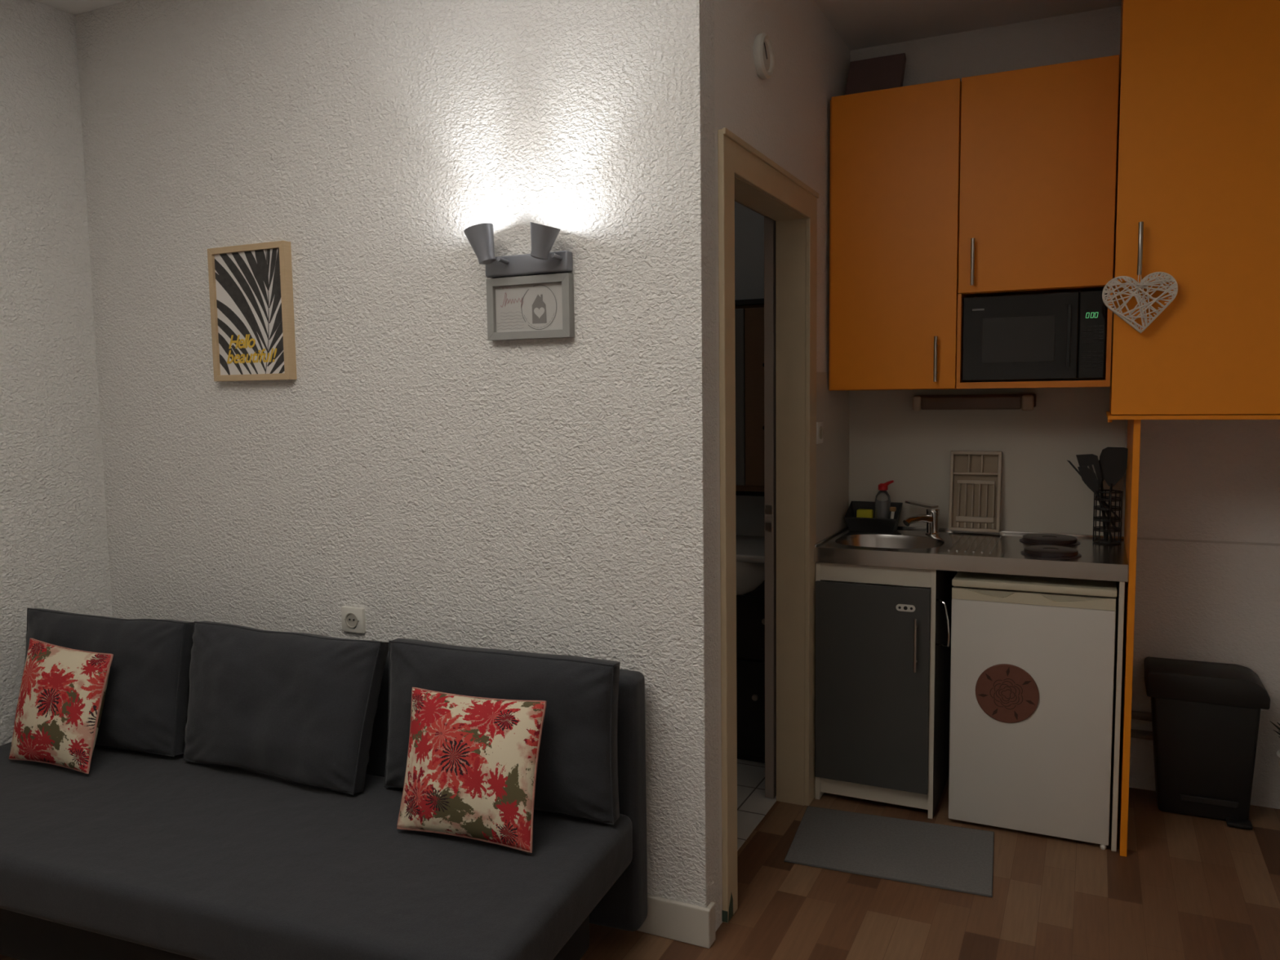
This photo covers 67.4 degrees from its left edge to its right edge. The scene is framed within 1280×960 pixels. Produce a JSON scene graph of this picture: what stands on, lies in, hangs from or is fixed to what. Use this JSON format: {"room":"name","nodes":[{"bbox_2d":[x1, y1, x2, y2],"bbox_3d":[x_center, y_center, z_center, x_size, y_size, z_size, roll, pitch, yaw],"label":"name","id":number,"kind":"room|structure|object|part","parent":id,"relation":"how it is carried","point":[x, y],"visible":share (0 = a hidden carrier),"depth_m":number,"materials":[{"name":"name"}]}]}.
{"room":"studio apartment","nodes":[
{"label":"studio apartment","id":0,"kind":"room"},
{"bbox_2d":[0,0,112,745],"bbox_3d":[-2.781,-0.036,1.560,0.100,2.723,4.000,2,6,25],"label":"wall","id":1,"kind":"structure","parent":0,"point":[54,549],"depth_m":3.15,"materials":[{"name":"white paint"}]},
{"bbox_2d":[75,0,719,930],"bbox_3d":[-0.886,-0.181,2.923,2.351,2.723,0.100,2,6,25],"label":"wall","id":2,"kind":"structure","parent":0,"point":[447,483],"depth_m":2.70,"materials":[{"name":"white paint"}]},
{"bbox_2d":[207,240,297,381],"bbox_3d":[-1.204,-0.516,2.971,0.321,0.414,0.031,2,6,25],"label":"picture frame","id":3,"kind":"object","parent":2,"relation":"attached to","point":[251,304],"visible":1,"depth_m":2.96,"materials":[{"name":"brown wood"}]},
{"bbox_2d":[341,606,365,633],"bbox_3d":[-0.871,0.424,2.909,0.084,0.076,0.017,2,6,25],"label":"wall socket","id":4,"kind":"object","parent":2,"relation":"attached to","point":[353,618],"visible":1,"depth_m":2.90,"materials":[{"name":"white plastic"}]},
{"bbox_2d":[463,222,573,278],"bbox_3d":[-0.322,-0.603,2.491,0.277,0.130,0.123,2,6,25],"label":"wall lamp","id":5,"kind":"object","parent":2,"relation":"attached to","point":[480,237],"visible":1,"depth_m":2.49,"materials":[{"name":"grey metal"}]},
{"bbox_3d":[-0.295,-0.569,2.533,0.256,0.053,0.031,2,6,25],"label":"plate","id":6,"kind":"part","parent":5,"relation":"part of","materials":[{"name":"grey metal"}]},
{"bbox_2d":[485,272,574,341],"bbox_3d":[-0.292,-0.457,2.545,0.255,0.164,0.027,2,6,25],"label":"picture frame","id":7,"kind":"object","parent":2,"relation":"attached to","point":[533,307],"visible":1,"depth_m":2.54,"materials":[{"name":"grey"}]},
{"bbox_2d":[636,894,715,948],"bbox_3d":[-0.834,1.129,2.977,2.265,0.103,0.048,2,6,25],"label":"baseboard","id":8,"kind":"structure","parent":2,"relation":"attached to","point":[685,922],"depth_m":2.51,"materials":[{"name":"white wood"}]},
{"bbox_2d":[34,0,1121,50],"bbox_3d":[-0.576,-1.466,1.374,4.171,0.100,5.998,2,6,25],"label":"ceiling","id":9,"kind":"structure","parent":0,"point":[860,24],"depth_m":3.30,"materials":[{"name":"white paint"}]},
{"bbox_2d":[0,759,1279,959],"bbox_3d":[-0.571,1.332,1.553,4.171,0.062,5.850,2,6,25],"label":"floor","id":10,"kind":"structure","parent":0,"point":[1185,887],"depth_m":2.69,"materials":[{"name":"brown wood"}]},
{"bbox_2d":[0,652,647,959],"bbox_3d":[-1.070,0.863,2.483,2.030,0.725,0.815,1,5,21],"label":"sofa","id":11,"kind":"object","parent":10,"relation":"on","point":[140,855],"visible":0.71,"depth_m":2.20,"materials":[{"name":"grey fabric"}]},
{"bbox_2d":[8,638,113,773],"bbox_3d":[-1.692,0.649,2.786,0.388,0.323,0.161,2,6,25],"label":"throw pillow","id":12,"kind":"object","parent":11,"relation":"on","point":[63,690],"visible":1,"depth_m":2.73,"materials":[{"name":"fabric"}]},
{"bbox_2d":[24,608,194,756],"bbox_3d":[-1.621,0.604,2.908,0.653,0.399,0.159,1,5,21],"label":"cushion","id":13,"kind":"object","parent":11,"relation":"on","point":[144,708],"visible":0.77,"depth_m":2.80,"materials":[{"name":"grey fabric"}]},
{"bbox_2d":[182,621,388,795],"bbox_3d":[-0.994,0.617,2.661,0.678,0.401,0.175,2,6,25],"label":"cushion","id":14,"kind":"object","parent":11,"relation":"on","point":[298,708],"visible":1,"depth_m":2.58,"materials":[{"name":"grey fabric"}]},
{"bbox_3d":[-1.086,0.911,2.443,2.030,0.133,0.719,1,5,21],"label":"seat","id":15,"kind":"part","parent":11,"relation":"part of","materials":[{"name":"grey fabric"}]},
{"bbox_3d":[-0.940,0.805,2.817,2.030,0.670,0.092,1,5,21],"label":"backrest","id":16,"kind":"part","parent":11,"relation":"part of","materials":[{"name":"grey fabric"}]},
{"bbox_2d":[396,687,546,853],"bbox_3d":[-0.415,0.680,2.301,0.425,0.312,0.169,2,6,25],"label":"throw pillow","id":17,"kind":"object","parent":11,"relation":"on","point":[471,769],"visible":1,"depth_m":2.25,"materials":[{"name":"fabric"}]},
{"bbox_2d":[384,638,620,825],"bbox_3d":[-0.364,0.626,2.442,0.674,0.398,0.147,1,5,20],"label":"cushion","id":18,"kind":"object","parent":11,"relation":"on","point":[577,771],"visible":0.67,"depth_m":2.33,"materials":[{"name":"grey fabric"}]},
{"bbox_2d":[736,534,764,763],"bbox_3d":[0.295,0.666,3.935,0.760,0.824,0.509,2,6,25],"label":"vanity unit","id":19,"kind":"object","parent":10,"relation":"on","point":[750,549],"visible":0.2,"depth_m":3.67,"materials":[{"name":"black"}]},
{"bbox_3d":[0.377,0.867,3.716,0.365,0.345,0.018,2,6,25],"label":"drawer","id":20,"kind":"part","parent":19,"relation":"part of","materials":[{"name":"black"}]},
{"bbox_3d":[0.372,0.560,3.689,0.365,0.240,0.018,2,6,25],"label":"drawer","id":21,"kind":"part","parent":19,"relation":"part of","materials":[{"name":"black"}]},
{"bbox_2d":[736,534,764,595],"bbox_3d":[0.291,0.361,3.907,0.760,0.211,0.508,2,6,25],"label":"basin","id":22,"kind":"object","parent":19,"relation":"in","point":[750,549],"depth_m":3.64,"materials":[{"name":"white ceramic"}]},
{"bbox_3d":[0.441,0.828,3.657,0.026,0.026,0.026,2,6,25],"label":"knob","id":23,"kind":"part","parent":19,"relation":"part of","materials":[{"name":"silver metal"}]},
{"bbox_2d":[814,562,956,818],"bbox_3d":[0.921,0.689,3.474,0.448,0.846,0.589,2,6,25],"label":"base cabinet","id":24,"kind":"object","parent":10,"relation":"on","point":[878,738],"visible":0.97,"depth_m":3.25,"materials":[{"name":"grey laminate"}]},
{"bbox_3d":[0.784,0.699,3.257,0.382,0.694,0.016,2,6,25],"label":"door","id":25,"kind":"part","parent":24,"relation":"part of","materials":[{"name":"grey laminate"}]},
{"bbox_3d":[0.880,0.424,3.176,0.063,0.023,0.003,2,6,25],"label":"lock plate","id":26,"kind":"part","parent":24,"relation":"part of","materials":[{"name":"white plastic"}]},
{"bbox_3d":[0.907,0.543,3.157,0.009,0.178,0.033,2,6,25],"label":"handle","id":27,"kind":"part","parent":24,"relation":"part of","materials":[{"name":"silver metal"}]},
{"bbox_3d":[0.995,0.472,3.152,0.008,0.157,0.054,-5,6,-37],"label":"handle","id":28,"kind":"part","parent":24,"relation":"part of","materials":[{"name":"silver metal"}]},
{"bbox_3d":[1.085,0.692,3.425,0.015,0.846,0.536,2,6,25],"label":"panel","id":29,"kind":"part","parent":24,"relation":"part of","materials":[{"name":"grey"}]},
{"bbox_2d":[813,525,1128,586],"bbox_3d":[1.151,0.283,3.345,0.968,0.162,0.557,2,6,25],"label":"countertop","id":30,"kind":"structure","parent":24,"relation":"on","point":[1072,556],"depth_m":3.19,"materials":[{"name":"silver metal"}]},
{"bbox_2d":[844,501,902,533],"bbox_3d":[0.892,0.141,3.664,0.197,0.104,0.119,2,6,25],"label":"sink caddy","id":31,"kind":"object","parent":30,"relation":"on","point":[854,523],"visible":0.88,"depth_m":3.64,"materials":[{"name":"black plastic"}]},
{"bbox_2d":[856,508,873,518],"bbox_3d":[0.860,0.150,3.667,0.060,0.076,0.030,2,6,25],"label":"sponge","id":32,"kind":"object","parent":31,"relation":"in","point":[860,513],"visible":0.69,"depth_m":3.65,"materials":[{"name":"yellow"}]},
{"bbox_2d":[874,480,893,519],"bbox_3d":[0.925,0.094,3.648,0.061,0.191,0.062,-2,5,-13],"label":"soap bottle","id":33,"kind":"object","parent":31,"relation":"in","point":[882,499],"visible":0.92,"depth_m":3.63,"materials":[{"name":"white"}]},
{"bbox_2d":[889,506,896,519],"bbox_3d":[0.949,0.144,3.606,0.025,0.086,0.023,2,6,25],"label":"dish brush","id":34,"kind":"object","parent":31,"relation":"in","point":[892,509],"visible":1,"depth_m":3.60,"materials":[{"name":"white plastic"}]},
{"bbox_3d":[0.946,0.152,3.606,0.022,0.070,0.012,-2,5,-16],"label":"handle","id":35,"kind":"part","parent":34,"relation":"part of","materials":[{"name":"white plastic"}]},
{"bbox_2d":[835,534,944,586],"bbox_3d":[0.890,0.290,3.427,0.370,0.141,0.330,2,6,25],"label":"basin","id":36,"kind":"object","parent":30,"relation":"in","point":[911,542],"depth_m":3.55,"materials":[{"name":"silver metal"}]},
{"bbox_2d":[902,500,939,535],"bbox_3d":[1.035,0.144,3.542,0.136,0.117,0.195,2,6,25],"label":"tap","id":37,"kind":"object","parent":30,"relation":"on","point":[931,517],"visible":1,"depth_m":3.52,"materials":[{"name":"silver metal"}]},
{"bbox_3d":[1.019,0.146,3.509,0.139,0.040,0.033,-3,6,-28],"label":"spout","id":38,"kind":"part","parent":37,"relation":"part of","materials":[{"name":"silver metal"}]},
{"bbox_3d":[1.052,0.091,3.590,0.044,0.019,0.125,-4,6,-36],"label":"lever","id":39,"kind":"part","parent":37,"relation":"part of","materials":[{"name":"silver metal"}]},
{"bbox_2d":[947,450,1002,533],"bbox_3d":[1.241,0.042,3.550,0.180,0.298,0.065,2,6,25],"label":"tray","id":40,"kind":"object","parent":30,"relation":"on","point":[975,476],"visible":1,"depth_m":3.55,"materials":[{"name":"beige plastic"}]},
{"bbox_2d":[1092,489,1123,544],"bbox_3d":[1.606,0.126,3.293,0.092,0.180,0.092,2,6,25],"label":"utensil holder","id":41,"kind":"object","parent":30,"relation":"on","point":[1115,499],"visible":0.93,"depth_m":3.27,"materials":[{"name":"black metal"}]},
{"bbox_2d":[1067,460,1118,519],"bbox_3d":[1.561,0.032,3.306,0.170,0.201,0.006,2,6,25],"label":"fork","id":42,"kind":"object","parent":41,"relation":"in","point":[1068,461],"visible":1,"depth_m":3.29,"materials":[{"name":"black plastic"}]},
{"bbox_3d":[1.601,0.083,3.292,0.085,0.101,0.006,2,6,25],"label":"handle","id":43,"kind":"part","parent":42,"relation":"part of","materials":[{"name":"black plastic"}]},
{"bbox_2d":[1075,453,1113,542],"bbox_3d":[1.563,0.061,3.295,0.125,0.302,0.009,2,6,25],"label":"slotted spatula","id":44,"kind":"object","parent":41,"relation":"in","point":[1091,461],"visible":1,"depth_m":3.29,"materials":[{"name":"black plastic"}]},
{"bbox_3d":[1.592,0.122,3.287,0.063,0.182,0.009,2,6,25],"label":"handle","id":45,"kind":"part","parent":44,"relation":"part of","materials":[{"name":"black plastic"}]},
{"bbox_2d":[1077,466,1117,531],"bbox_3d":[1.565,0.064,3.278,0.131,0.223,0.009,2,6,25],"label":"serving spoon","id":46,"kind":"object","parent":41,"relation":"in","point":[1089,477],"visible":1,"depth_m":3.28,"materials":[{"name":"black plastic"}]},
{"bbox_3d":[1.590,0.106,3.270,0.077,0.141,0.009,2,6,25],"label":"handle","id":47,"kind":"part","parent":46,"relation":"part of","materials":[{"name":"black plastic"}]},
{"bbox_2d":[1098,459,1106,540],"bbox_3d":[1.594,0.069,3.323,0.049,0.280,0.009,2,6,25],"label":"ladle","id":48,"kind":"object","parent":41,"relation":"in","point":[1102,481],"visible":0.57,"depth_m":3.32,"materials":[{"name":"black plastic"}]},
{"bbox_3d":[1.604,0.101,3.321,0.027,0.215,0.009,2,6,25],"label":"handle","id":49,"kind":"part","parent":48,"relation":"part of","materials":[{"name":"black plastic"}]},
{"bbox_3d":[1.607,0.214,3.301,0.086,0.004,0.086,-1,5,0],"label":"plate","id":50,"kind":"part","parent":41,"relation":"part of","materials":[{"name":"black plastic"}]},
{"bbox_2d":[1099,447,1128,541],"bbox_3d":[1.623,0.049,3.292,0.088,0.324,0.009,2,6,25],"label":"turner","id":51,"kind":"object","parent":41,"relation":"in","point":[1113,460],"visible":0.88,"depth_m":3.28,"materials":[{"name":"black plastic"}]},
{"bbox_3d":[1.615,0.111,3.302,0.018,0.199,0.009,2,6,25],"label":"handle","id":52,"kind":"part","parent":51,"relation":"part of","materials":[{"name":"black plastic"}]},
{"bbox_2d":[783,805,994,897],"bbox_3d":[0.787,1.153,3.012,0.605,0.006,0.424,1,5,21],"label":"floor mat","id":53,"kind":"object","parent":10,"relation":"on","point":[942,856],"visible":1,"depth_m":2.99,"materials":[{"name":"grey fabric"}]},
{"bbox_2d":[948,571,1117,849],"bbox_3d":[1.343,0.715,3.271,0.480,0.820,0.516,2,6,25],"label":"refrigerator","id":54,"kind":"object","parent":10,"relation":"on","point":[1047,772],"visible":0.9,"depth_m":3.03,"materials":[{"name":"white metal"}]},
{"bbox_2d":[975,663,1039,723],"bbox_3d":[1.171,0.681,3.059,0.191,0.191,0.007,2,6,25],"label":"round sticker","id":55,"kind":"object","parent":54,"relation":"attached to","point":[1007,693],"visible":1,"depth_m":3.06,"materials":[{"name":"brown wood"}]},
{"bbox_3d":[1.338,0.317,3.236,0.480,0.022,0.514,2,6,25],"label":"lid","id":56,"kind":"part","parent":54,"relation":"part of","materials":[{"name":"beige plastic"}]},
{"bbox_2d":[1110,581,1124,851],"bbox_3d":[1.581,0.706,3.182,0.014,0.848,0.551,2,6,25],"label":"panel","id":57,"kind":"object","parent":10,"relation":"on","point":[1120,585],"visible":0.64,"depth_m":2.95,"materials":[{"name":"beige plastic"}]},
{"bbox_2d":[1117,419,1141,857],"bbox_3d":[1.597,0.463,3.142,0.019,1.336,0.581,2,6,25],"label":"end panel","id":58,"kind":"object","parent":10,"relation":"on","point":[1132,473],"visible":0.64,"depth_m":2.90,"materials":[{"name":"orange laminate"}]},
{"bbox_2d":[1143,657,1270,829],"bbox_3d":[1.893,0.877,3.229,0.352,0.490,0.223,2,6,25],"label":"pedal bin","id":59,"kind":"object","parent":10,"relation":"on","point":[1206,716],"visible":1,"depth_m":3.16,"materials":[{"name":"black plastic"}]},
{"bbox_3d":[1.894,0.677,3.220,0.352,0.090,0.203,2,6,25],"label":"lid","id":60,"kind":"part","parent":59,"relation":"part of","materials":[{"name":"black plastic"}]},
{"bbox_2d":[1269,720,1279,771],"bbox_3d":[2.126,0.940,3.039,0.224,0.392,0.231,-3,6,-28],"label":"potted plant","id":61,"kind":"object","parent":10,"relation":"on","point":[1276,726],"visible":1,"depth_m":3.09,"materials":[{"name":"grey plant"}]},
{"bbox_3d":[2.136,1.009,3.051,0.193,0.252,0.193,2,6,25],"label":"pot","id":62,"kind":"part","parent":61,"relation":"part of","materials":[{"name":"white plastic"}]},
{"bbox_2d":[734,201,764,536],"bbox_3d":[-0.217,-0.246,3.571,1.500,2.723,1.650,2,6,25],"label":"wall","id":63,"kind":"structure","parent":0,"point":[748,224],"depth_m":4.00,"materials":[{"name":"white paint"}]},
{"bbox_2d":[734,297,764,496],"bbox_3d":[0.320,-0.335,3.986,0.750,0.788,0.225,2,6,25],"label":"mirror","id":64,"kind":"object","parent":63,"relation":"attached to","point":[748,313],"visible":0.21,"depth_m":3.82,"materials":[{"name":"brown wood"}]},
{"bbox_3d":[0.189,-0.336,3.945,0.508,0.705,0.016,2,6,25],"label":"grey door","id":65,"kind":"part","parent":64,"relation":"part of","materials":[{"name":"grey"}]},
{"bbox_3d":[0.316,-0.717,3.955,0.750,0.022,0.219,2,6,25],"label":"cornice","id":66,"kind":"part","parent":64,"relation":"part of","materials":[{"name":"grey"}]},
{"bbox_2d":[735,490,764,496],"bbox_3d":[0.341,0.043,4.054,0.750,0.022,0.149,2,6,25],"label":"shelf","id":67,"kind":"object","parent":64,"relation":"attached to","point":[737,493],"depth_m":3.92,"materials":[{"name":"black"}]},
{"bbox_3d":[0.511,-0.327,3.793,0.196,0.705,0.016,2,6,25],"label":"wooden door","id":68,"kind":"part","parent":64,"relation":"part of","materials":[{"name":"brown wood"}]},
{"bbox_2d":[714,0,850,924],"bbox_3d":[0.463,-0.217,3.137,0.100,2.723,1.448,2,6,25],"label":"wall partition","id":69,"kind":"structure","parent":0,"point":[785,116],"depth_m":2.91,"materials":[{"name":"white paint"}]},
{"bbox_2d":[753,32,773,79],"bbox_3d":[0.348,-1.189,2.691,0.026,0.120,0.120,2,6,25],"label":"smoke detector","id":70,"kind":"object","parent":69,"relation":"attached to","point":[763,53],"visible":1,"depth_m":2.67,"materials":[{"name":"white plastic"}]},
{"bbox_2d":[717,127,818,923],"bbox_3d":[0.346,0.117,2.939,0.167,2.094,0.902,2,6,25],"label":"door frame","id":71,"kind":"structure","parent":69,"relation":"in","point":[747,177],"depth_m":3.22,"materials":[{"name":"beige paint"}]},
{"bbox_3d":[0.443,0.132,3.301,0.022,0.090,0.004,2,6,25],"label":"strike plate","id":72,"kind":"part","parent":71,"relation":"part of","materials":[{"name":"silver metal"}]},
{"bbox_3d":[0.404,-0.915,2.814,0.008,0.016,0.902,2,6,25],"label":"head moulding","id":73,"kind":"part","parent":71,"relation":"part of","materials":[{"name":"beige paint"}]},
{"bbox_2d":[850,5,1279,808],"bbox_3d":[1.616,-0.259,3.444,1.920,2.723,0.100,2,6,25],"label":"wall","id":74,"kind":"structure","parent":0,"point":[1219,480],"depth_m":3.29,"materials":[{"name":"white paint"}]},
{"bbox_2d":[828,78,964,391],"bbox_3d":[0.932,-0.835,3.439,0.439,1.018,0.396,2,6,25],"label":"upper cabinet","id":75,"kind":"object","parent":74,"relation":"attached to","point":[895,171],"visible":0.98,"depth_m":3.29,"materials":[{"name":"orange"}]},
{"bbox_2d":[844,53,906,94],"bbox_3d":[0.855,-1.442,3.494,0.200,0.217,0.142,2,6,25],"label":"storage box","id":76,"kind":"object","parent":75,"relation":"on","point":[886,72],"visible":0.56,"depth_m":3.49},
{"bbox_3d":[1.002,-0.409,3.245,0.012,0.152,0.034,2,6,25],"label":"handle","id":77,"kind":"part","parent":75,"relation":"part of","materials":[{"name":"silver metal"}]},
{"bbox_2d":[816,371,1125,542],"bbox_3d":[1.147,-0.082,3.335,0.975,0.600,0.528,2,6,25],"label":"backsplash","id":78,"kind":"structure","parent":74,"relation":"attached to","point":[871,438],"depth_m":3.53,"materials":[{"name":"beige laminate"}]},
{"bbox_2d":[816,421,822,444],"bbox_3d":[0.623,-0.165,3.332,0.016,0.076,0.074,2,6,25],"label":"light switch","id":79,"kind":"object","parent":78,"relation":"attached to","point":[820,424],"visible":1,"depth_m":3.31,"materials":[{"name":"white plastic"}]},
{"bbox_2d":[912,393,1036,411],"bbox_3d":[1.222,-0.283,3.515,0.422,0.059,0.093,2,6,25],"label":"light","id":80,"kind":"object","parent":78,"relation":"attached to","point":[962,402],"visible":1,"depth_m":3.47,"materials":[{"name":"brown"}]},
{"bbox_2d":[920,395,1022,409],"bbox_3d":[1.201,-0.280,3.487,0.348,0.048,0.018,2,6,25],"label":"diffuser","id":81,"kind":"object","parent":80,"relation":"attached to","point":[927,402],"depth_m":3.48,"materials":[{"name":"white plastic"}]},
{"bbox_2d":[956,54,1119,388],"bbox_3d":[1.344,-0.823,3.244,0.467,1.018,0.396,2,6,25],"label":"upper cabinet","id":82,"kind":"object","parent":74,"relation":"attached to","point":[1039,144],"visible":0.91,"depth_m":3.08,"materials":[{"name":"orange wood"}]},
{"bbox_3d":[1.101,-0.720,3.169,0.012,0.152,0.034,2,6,25],"label":"handle","id":83,"kind":"part","parent":82,"relation":"part of","materials":[{"name":"silver metal"}]},
{"bbox_2d":[961,289,1106,382],"bbox_3d":[1.346,-0.480,3.272,0.436,0.284,0.308,2,6,25],"label":"microwave oven","id":84,"kind":"object","parent":82,"relation":"in","point":[1055,336],"visible":0.95,"depth_m":3.13,"materials":[{"name":"black plastic"}]},
{"bbox_3d":[1.447,-0.464,3.069,0.077,0.279,0.018,2,6,25],"label":"control panel","id":85,"kind":"part","parent":84,"relation":"part of","materials":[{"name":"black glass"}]},
{"bbox_2d":[1130,728,1152,740],"bbox_3d":[1.902,0.907,3.345,0.379,0.029,0.029,2,6,25],"label":"pipe","id":86,"kind":"object","parent":74,"relation":"attached to","point":[1139,734],"visible":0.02,"depth_m":3.39,"materials":[{"name":"beige"}]},
{"bbox_2d":[1131,711,1151,721],"bbox_3d":[1.901,0.840,3.339,0.379,0.029,0.029,2,6,25],"label":"pipe","id":87,"kind":"object","parent":74,"relation":"attached to","point":[1136,715],"visible":0.02,"depth_m":3.39,"materials":[{"name":"beige"}]},
{"bbox_2d":[1106,0,1279,422],"bbox_3d":[1.856,-0.877,2.853,0.803,1.392,0.651,2,6,25],"label":"upper cabinet","id":88,"kind":"object","parent":74,"relation":"attached to","point":[1197,178],"visible":1,"depth_m":2.69,"materials":[{"name":"orange"}]},
{"bbox_2d":[1102,265,1177,333],"bbox_3d":[1.424,-0.522,2.735,0.192,0.205,0.040,2,6,25],"label":"heart","id":89,"kind":"object","parent":88,"relation":"hanging from","point":[1143,284],"visible":1,"depth_m":2.73,"materials":[{"name":"beige wicker"}]},
{"bbox_3d":[1.429,-0.660,2.740,0.013,0.149,0.045,2,6,25],"label":"handle","id":90,"kind":"part","parent":88,"relation":"part of","materials":[{"name":"silver metal"}]},
{"bbox_2d":[1137,537,1279,546],"bbox_3d":[2.052,0.213,3.223,0.720,0.008,0.004,2,6,25],"label":"trim","id":91,"kind":"structure","parent":74,"relation":"attached to","point":[1138,538],"depth_m":3.27,"materials":[{"name":"grey"}]}
]}

